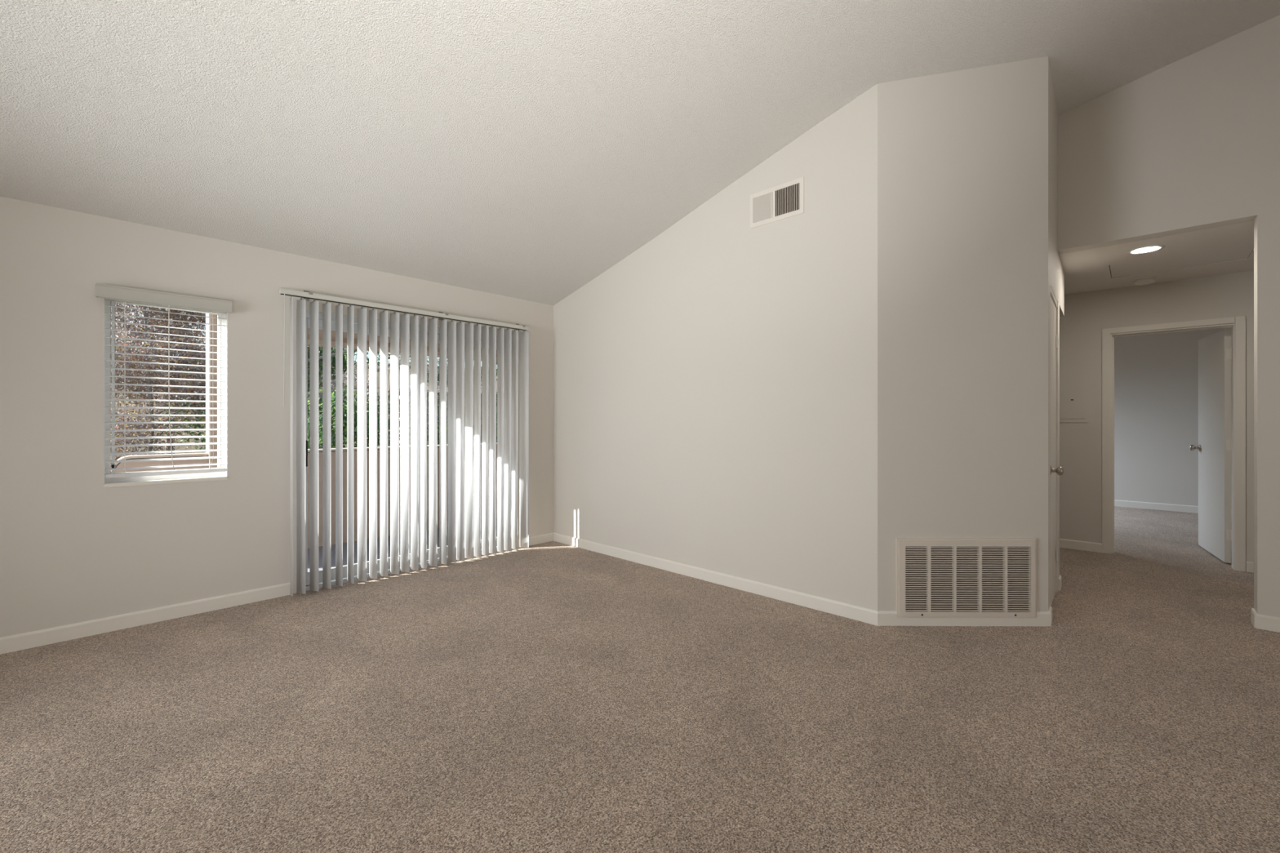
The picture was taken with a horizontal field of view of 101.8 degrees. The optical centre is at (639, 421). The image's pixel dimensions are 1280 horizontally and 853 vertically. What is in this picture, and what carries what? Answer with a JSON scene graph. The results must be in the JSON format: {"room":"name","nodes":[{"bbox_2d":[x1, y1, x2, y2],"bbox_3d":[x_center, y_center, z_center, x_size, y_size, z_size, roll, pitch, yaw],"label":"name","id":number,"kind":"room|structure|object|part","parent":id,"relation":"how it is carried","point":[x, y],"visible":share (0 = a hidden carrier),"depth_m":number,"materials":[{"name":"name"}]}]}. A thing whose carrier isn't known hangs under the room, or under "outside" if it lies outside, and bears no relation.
{"room":"empty living room","nodes":[
{"label":"empty living room","id":0,"kind":"room"},
{"bbox_2d":[205,313,217,468],"bbox_3d":[-3.693,0.150,4.602,0.220,2.500,0.205,0,0,44],"label":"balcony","id":1,"kind":"object","parent":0,"point":[215,320],"visible":0.07,"depth_m":4.48,"materials":[{"name":"paint"}]},
{"bbox_2d":[307,334,497,357],"bbox_3d":[-2.068,-0.917,6.302,0.220,0.265,4.500,0,0,44],"label":"balcony","id":2,"kind":"object","parent":1,"relation":"attached to","point":[333,339],"depth_m":5.29,"materials":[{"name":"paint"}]},
{"bbox_2d":[307,338,497,362],"bbox_3d":[-2.068,-0.770,6.302,0.240,0.030,4.500,0,0,44],"label":"trim","id":3,"kind":"structure","parent":2,"relation":"attached to","point":[333,343],"depth_m":5.38,"materials":[{"name":"beige paint"}]},
{"bbox_2d":[0,195,553,637],"bbox_3d":[-2.660,-0.040,3.439,0.120,2.480,5.340,0,0,44],"label":"wall","id":4,"kind":"structure","parent":0,"point":[74,548],"depth_m":3.05,"materials":[{"name":"white paint"}]},
{"bbox_2d":[0,582,289,654],"bbox_3d":[-3.402,1.159,2.567,0.012,0.083,2.855,0,0,44],"label":"baseboard","id":5,"kind":"structure","parent":4,"relation":"attached to","point":[20,642],"depth_m":3.03,"materials":[{"name":"white paint"}]},
{"bbox_2d":[103,297,227,487],"bbox_3d":[-2.902,-0.187,3.203,0.156,1.130,0.559,0,0,44],"label":"window","id":6,"kind":"structure","parent":4,"relation":"in","point":[202,477],"depth_m":3.12,"materials":[{"name":"white plastic"}]},
{"bbox_2d":[95,283,232,478],"bbox_3d":[-2.853,-0.220,3.146,0.118,1.092,0.607,0,0,44],"label":"horizontal blind","id":7,"kind":"object","parent":6,"relation":"attached to","point":[110,292],"visible":1,"depth_m":3.13,"materials":[{"name":"white plastic"}]},
{"bbox_3d":[-3.004,-0.190,3.034,0.052,1.020,0.002,0,0,44],"label":"ladder cord","id":8,"kind":"part","parent":7,"relation":"part of","materials":[{"name":"white fabric"}]},
{"bbox_3d":[-2.871,-0.720,3.173,0.054,0.050,0.547,0,0,44],"label":"head rail","id":9,"kind":"part","parent":7,"relation":"part of","materials":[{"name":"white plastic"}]},
{"bbox_3d":[-2.872,0.315,3.174,0.047,0.022,0.547,0,0,44],"label":"rail","id":10,"kind":"part","parent":7,"relation":"part of","materials":[{"name":"white"}]},
{"bbox_3d":[-2.738,-0.190,3.312,0.052,1.020,0.002,0,0,44],"label":"ladder cord","id":11,"kind":"part","parent":7,"relation":"part of","materials":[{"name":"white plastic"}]},
{"bbox_3d":[-2.707,-0.200,3.291,0.019,1.000,0.004,0,0,-16],"label":"lift cord","id":12,"kind":"part","parent":7,"relation":"part of","materials":[{"name":"white fabric"}]},
{"bbox_3d":[-2.879,0.368,3.181,0.092,0.020,0.559,0,0,44],"label":"sill","id":13,"kind":"part","parent":6,"relation":"part of","materials":[{"name":"white paint"}]},
{"bbox_2d":[296,309,497,592],"bbox_3d":[-1.833,0.209,4.308,0.134,1.989,1.760,0,0,44],"label":"door","id":14,"kind":"structure","parent":4,"relation":"in","point":[333,316],"depth_m":3.88,"materials":[{"name":"silver metal"}]},
{"bbox_3d":[-2.364,0.229,3.682,0.035,0.186,0.022,0,0,44],"label":"handle","id":15,"kind":"part","parent":14,"relation":"part of","materials":[{"name":"black plastic"}]},
{"bbox_3d":[-2.106,0.215,3.998,0.024,1.910,0.869,0,0,44],"label":"sliding panel","id":16,"kind":"part","parent":14,"relation":"part of","materials":[{"name":"clear glass"}]},
{"bbox_3d":[-1.559,0.215,4.620,0.024,1.910,0.863,0,0,44],"label":"sliding panel","id":17,"kind":"part","parent":14,"relation":"part of","materials":[{"name":"clear glass"}]},
{"bbox_2d":[279,288,528,596],"bbox_3d":[-1.753,0.132,4.205,0.134,2.105,1.950,0,0,44],"label":"vertical blind","id":18,"kind":"object","parent":4,"relation":"attached to","point":[507,340],"visible":1,"depth_m":4.12,"materials":[{"name":"white plastic"}]},
{"bbox_3d":[-1.739,-0.871,4.191,0.047,0.033,1.948,0,0,44],"label":"head rail","id":19,"kind":"part","parent":18,"relation":"part of","materials":[{"name":"white metal"}]},
{"bbox_2d":[518,532,553,547],"bbox_3d":[-1.010,1.159,5.070,0.012,0.083,0.420,0,0,44],"label":"baseboard","id":20,"kind":"structure","parent":4,"relation":"attached to","point":[548,537],"depth_m":5.10,"materials":[{"name":"white paint"}]},
{"bbox_2d":[115,444,497,548],"bbox_3d":[-2.415,0.953,5.960,0.150,1.295,5.075,0,0,44],"label":"wall","id":21,"kind":"structure","parent":0,"point":[166,463],"depth_m":5.26,"materials":[{"name":"paint"}]},
{"bbox_2d":[115,442,497,465],"bbox_3d":[-2.420,0.342,5.955,0.158,0.126,5.090,0,0,44],"label":"trim","id":22,"kind":"structure","parent":21,"relation":"attached to","point":[378,447],"depth_m":4.37,"materials":[{"name":"beige paint"}]},
{"bbox_2d":[307,519,497,572],"bbox_3d":[-2.032,1.315,5.370,1.560,0.170,5.800,0,0,44],"label":"floor","id":23,"kind":"structure","parent":0,"point":[344,544],"depth_m":4.97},
{"bbox_2d":[0,506,1279,852],"bbox_3d":[2.457,1.260,3.293,7.520,0.120,12.000,0,0,44],"label":"floor","id":24,"kind":"structure","parent":0,"point":[552,696],"depth_m":2.08,"materials":[{"name":"carpet"}]},
{"bbox_2d":[0,0,1279,305],"bbox_3d":[2.502,-2.025,3.181,7.700,1.730,12.100,0,0,44],"label":"ceiling","id":25,"kind":"structure","parent":0,"point":[522,149],"depth_m":2.77,"materials":[{"name":"white paint"}]},
{"bbox_2d":[1131,275,1157,285],"bbox_3d":[4.232,-1.173,4.363,0.156,0.045,0.156,0,0,44],"label":"smoke detector","id":26,"kind":"object","parent":25,"relation":"attached to","point":[1149,279],"visible":1,"depth_m":4.33,"materials":[{"name":"white plastic"}]},
{"bbox_3d":[4.232,-1.189,4.363,0.156,0.012,0.156,0,0,44],"label":"plate","id":27,"kind":"part","parent":26,"relation":"part of","materials":[{"name":"white plastic"}]},
{"bbox_2d":[1126,244,1165,253],"bbox_3d":[3.517,-1.192,3.619,0.194,0.006,0.194,0,0,44],"label":"recessed light","id":28,"kind":"object","parent":25,"relation":"in","point":[1150,248],"visible":1,"depth_m":3.61,"materials":[{"name":"white plastic"}]},
{"bbox_2d":[1109,243,1253,277],"bbox_3d":[4.037,-1.254,3.912,0.780,0.112,0.540,0,0,44],"label":"attic hatch","id":29,"kind":"object","parent":25,"relation":"attached to","point":[1240,251],"visible":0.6,"depth_m":3.89,"materials":[{"name":"white paint"}]},
{"bbox_2d":[553,84,877,610],"bbox_3d":[0.313,-0.423,4.194,3.135,3.246,0.140,0,0,44],"label":"wall","id":30,"kind":"structure","parent":0,"point":[715,386],"depth_m":3.70,"materials":[{"name":"white paint"}]},
{"bbox_2d":[553,532,878,626],"bbox_3d":[0.262,1.159,4.137,3.140,0.083,0.012,0,0,44],"label":"baseboard","id":31,"kind":"structure","parent":30,"relation":"attached to","point":[828,606],"depth_m":3.72,"materials":[{"name":"white paint"}]},
{"bbox_2d":[750,176,804,228],"bbox_3d":[0.916,-1.469,3.512,0.400,0.234,0.011,0,0,44],"label":"air vent","id":32,"kind":"object","parent":30,"relation":"in","point":[785,200],"visible":1,"depth_m":3.51,"materials":[{"name":"white metal"}]},
{"bbox_2d":[877,56,1049,611],"bbox_3d":[1.929,-0.500,3.133,1.062,3.400,0.155,0,0,1],"label":"wall","id":33,"kind":"structure","parent":0,"point":[963,156],"depth_m":3.06,"materials":[{"name":"white paint"}]},
{"bbox_2d":[877,610,1051,626],"bbox_3d":[1.897,1.159,3.050,1.010,0.083,0.012,0,0,1],"label":"baseboard","id":34,"kind":"structure","parent":33,"relation":"attached to","point":[885,618],"depth_m":3.04,"materials":[{"name":"white paint"}]},
{"bbox_2d":[896,537,1036,617],"bbox_3d":[1.910,0.918,3.044,0.810,0.462,0.024,0,0,1],"label":"air vent","id":35,"kind":"object","parent":33,"relation":"in","point":[936,577],"visible":1,"depth_m":3.04,"materials":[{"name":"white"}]},
{"bbox_2d":[1049,68,1064,606],"bbox_3d":[2.067,-0.500,4.492,2.459,3.400,1.435,0,0,44],"label":"wall","id":36,"kind":"structure","parent":0,"point":[1056,273],"depth_m":3.35,"materials":[{"name":"white paint"}]},
{"bbox_2d":[1048,606,1052,622],"bbox_3d":[2.438,1.159,3.091,0.012,0.083,0.118,0,0,42],"label":"baseboard","id":37,"kind":"structure","parent":36,"relation":"attached to","point":[1051,607],"depth_m":3.10,"materials":[{"name":"white paint"}]},
{"bbox_2d":[1050,287,1063,606],"bbox_3d":[2.705,0.185,3.436,0.169,2.030,0.679,0,0,42],"label":"door","id":38,"kind":"structure","parent":36,"relation":"in","point":[1055,470],"depth_m":3.53,"materials":[{"name":"white paint"}]},
{"bbox_3d":[2.559,0.305,3.199,0.069,0.064,0.064,0,0,42],"label":"knob","id":39,"kind":"part","parent":38,"relation":"part of","materials":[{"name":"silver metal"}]},
{"bbox_2d":[1057,574,1061,591],"bbox_3d":[2.890,1.159,3.843,0.347,0.083,0.134,0,0,44],"label":"baseboard","id":40,"kind":"structure","parent":36,"relation":"attached to","point":[1060,576],"depth_m":3.68,"materials":[{"name":"white paint"}]},
{"bbox_2d":[1059,270,1253,562],"bbox_3d":[4.211,-0.007,4.825,5.300,2.415,0.120,0,0,44],"label":"wall","id":41,"kind":"structure","parent":0,"point":[1084,319],"depth_m":4.74,"materials":[{"name":"white paint"}]},
{"bbox_2d":[1059,365,1089,422],"bbox_3d":[4.006,-0.247,4.929,0.390,0.525,0.014,0,0,44],"label":"breaker panel","id":42,"kind":"object","parent":41,"relation":"attached to","point":[1074,381],"visible":0.7,"depth_m":4.87,"materials":[{"name":"white paint"}]},
{"bbox_2d":[1059,538,1253,573],"bbox_3d":[4.202,1.159,4.743,5.200,0.083,0.012,0,0,44],"label":"baseboard","id":43,"kind":"structure","parent":41,"relation":"attached to","point":[1067,544],"depth_m":4.81,"materials":[{"name":"white paint"}]},
{"bbox_2d":[1102,315,1245,571],"bbox_3d":[4.563,0.180,4.489,0.856,2.040,0.152,0,0,44],"label":"trim","id":44,"kind":"structure","parent":41,"relation":"attached to","point":[1239,322],"depth_m":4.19,"materials":[{"name":"white paint"}]},
{"bbox_2d":[1189,328,1231,563],"bbox_3d":[5.139,0.205,4.660,0.176,1.961,0.787,0,0,36],"label":"door","id":45,"kind":"structure","parent":41,"relation":"in","point":[1215,350],"depth_m":4.55,"materials":[{"name":"white paint"}]},
{"bbox_3d":[5.289,0.255,4.960,0.069,0.064,0.064,0,0,36],"label":"knob","id":46,"kind":"part","parent":45,"relation":"part of","materials":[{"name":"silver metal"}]},
{"bbox_2d":[1057,14,1279,617],"bbox_3d":[3.374,-0.799,3.298,6.200,3.998,0.125,0,0,44],"label":"wall","id":47,"kind":"structure","parent":0,"point":[1191,144],"depth_m":3.15,"materials":[{"name":"white paint"}]},
{"bbox_2d":[1250,608,1279,632],"bbox_3d":[4.614,1.159,2.113,2.769,0.083,0.149,0,0,44],"label":"baseboard","id":48,"kind":"structure","parent":47,"relation":"attached to","point":[1260,621],"depth_m":2.99,"materials":[{"name":"white paint"}]},
{"bbox_2d":[1114,327,1231,508],"bbox_3d":[5.529,-0.022,6.132,5.200,2.445,3.590,0,0,44],"label":"wall","id":49,"kind":"structure","parent":0,"point":[1156,375],"depth_m":7.05,"materials":[{"name":"white paint"}]},
{"bbox_2d":[1114,499,1231,515],"bbox_3d":[6.682,1.155,7.338,5.000,0.090,0.012,0,0,44],"label":"baseboard","id":50,"kind":"structure","parent":49,"relation":"attached to","point":[1178,508],"depth_m":7.03,"materials":[{"name":"white paint"}]},
{"label":"outside","id":51,"kind":"structure","parent":0,"visible":0},
{"bbox_2d":[110,342,481,472],"bbox_3d":[-14.260,-0.756,24.939,46.000,9.931,70.000,0,0,44],"label":"ground","id":52,"kind":"structure","parent":51,"point":[180,448],"depth_m":21.12,"materials":[{"name":"soil"}]},
{"bbox_2d":[110,303,205,473],"bbox_3d":[-9.432,-0.940,10.641,5.120,8.209,4.954,0,0,16],"label":"autumn tree","id":53,"kind":"object","parent":52,"relation":"on","point":[181,331],"visible":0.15,"depth_m":10.56,"materials":[{"name":"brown plant"}]},
{"bbox_2d":[111,302,204,457],"bbox_3d":[-12.614,-1.324,10.003,5.379,8.505,5.390,0,0,9],"label":"bare tree","id":54,"kind":"object","parent":52,"relation":"on","point":[111,302],"visible":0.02,"depth_m":11.02,"materials":[{"name":"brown plant"}]},
{"bbox_2d":[111,303,205,457],"bbox_3d":[-11.453,-3.240,12.825,5.834,11.355,6.806,0,0,26],"label":"bare tree","id":55,"kind":"object","parent":52,"relation":"on","point":[166,441],"visible":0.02,"depth_m":12.39,"materials":[{"name":"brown plant"}]},
{"bbox_2d":[111,302,205,395],"bbox_3d":[-13.316,-3.863,12.993,7.197,11.694,7.143,0,0,-41],"label":"bare tree","id":56,"kind":"object","parent":52,"relation":"on","point":[116,303],"visible":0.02,"depth_m":12.43,"materials":[{"name":"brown plant"}]},
{"bbox_2d":[111,301,357,443],"bbox_3d":[-8.875,-1.365,11.158,4.757,8.882,4.712,0,0,-7],"label":"autumn tree","id":57,"kind":"object","parent":52,"relation":"on","point":[165,353],"visible":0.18,"depth_m":10.10,"materials":[{"name":"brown plant"}]},
{"bbox_2d":[116,317,427,445],"bbox_3d":[-10.146,-2.018,14.372,5.834,9.598,6.910,0,0,44],"label":"autumn tree","id":58,"kind":"object","parent":52,"relation":"on","point":[188,317],"visible":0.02,"depth_m":13.35,"materials":[{"name":"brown plant"}]},
{"bbox_2d":[164,346,410,449],"bbox_3d":[-6.562,0.267,10.758,4.016,6.644,4.408,0,0,33],"label":"tree","id":59,"kind":"object","parent":52,"relation":"on","point":[333,355],"visible":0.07,"depth_m":10.56,"materials":[{"name":"green plant"}]},
{"bbox_2d":[307,414,346,452],"bbox_3d":[-6.347,1.920,9.160,2.511,4.426,2.526,0,0,-33],"label":"evergreen shrub","id":60,"kind":"object","parent":52,"relation":"on","point":[321,427],"visible":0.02,"depth_m":9.60,"materials":[{"name":"green plant"}]},
{"bbox_2d":[307,346,379,442],"bbox_3d":[-9.557,-2.550,14.976,5.627,10.492,5.689,0,0,-16],"label":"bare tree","id":61,"kind":"object","parent":52,"relation":"on","point":[345,377],"visible":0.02,"depth_m":15.06,"materials":[{"name":"green plant"}]},
{"bbox_2d":[332,348,428,443],"bbox_3d":[-11.497,-4.755,22.493,6.480,11.496,4.948,0,0,0],"label":"bare tree","id":62,"kind":"object","parent":52,"relation":"on","point":[388,365],"visible":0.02,"depth_m":22.25,"materials":[{"name":"green plant"}]},
{"bbox_2d":[319,351,481,446],"bbox_3d":[-6.200,-1.019,14.001,4.291,9.030,3.746,0,0,-13],"label":"tree","id":63,"kind":"object","parent":52,"relation":"on","point":[367,352],"visible":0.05,"depth_m":13.92,"materials":[{"name":"green plant"}]},
{"bbox_2d":[387,371,497,447],"bbox_3d":[-7.035,0.241,21.354,5.800,4.320,3.900,0,0,-28],"label":"house","id":64,"kind":"structure","parent":52,"relation":"on","point":[399,371],"depth_m":19.51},
{"bbox_2d":[389,358,497,447],"bbox_3d":[-5.522,0.539,16.508,4.425,5.049,4.140,0,0,8],"label":"tree","id":65,"kind":"object","parent":52,"relation":"on","point":[446,358],"visible":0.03,"depth_m":15.62,"materials":[{"name":"green plant"}]},
{"bbox_3d":[-2.718,1.560,3.494,0.040,5.680,5.340,0,0,44],"label":"wall","id":66,"kind":"structure","parent":0,"visible":0},
{"bbox_2d":[307,328,497,354],"bbox_3d":[-1.625,-1.043,5.810,1.580,0.551,4.600,0,0,44],"label":"balcony","id":67,"kind":"object","parent":66,"relation":"attached to","point":[333,332],"depth_m":5.24,"materials":[{"name":"paint"}]}
]}

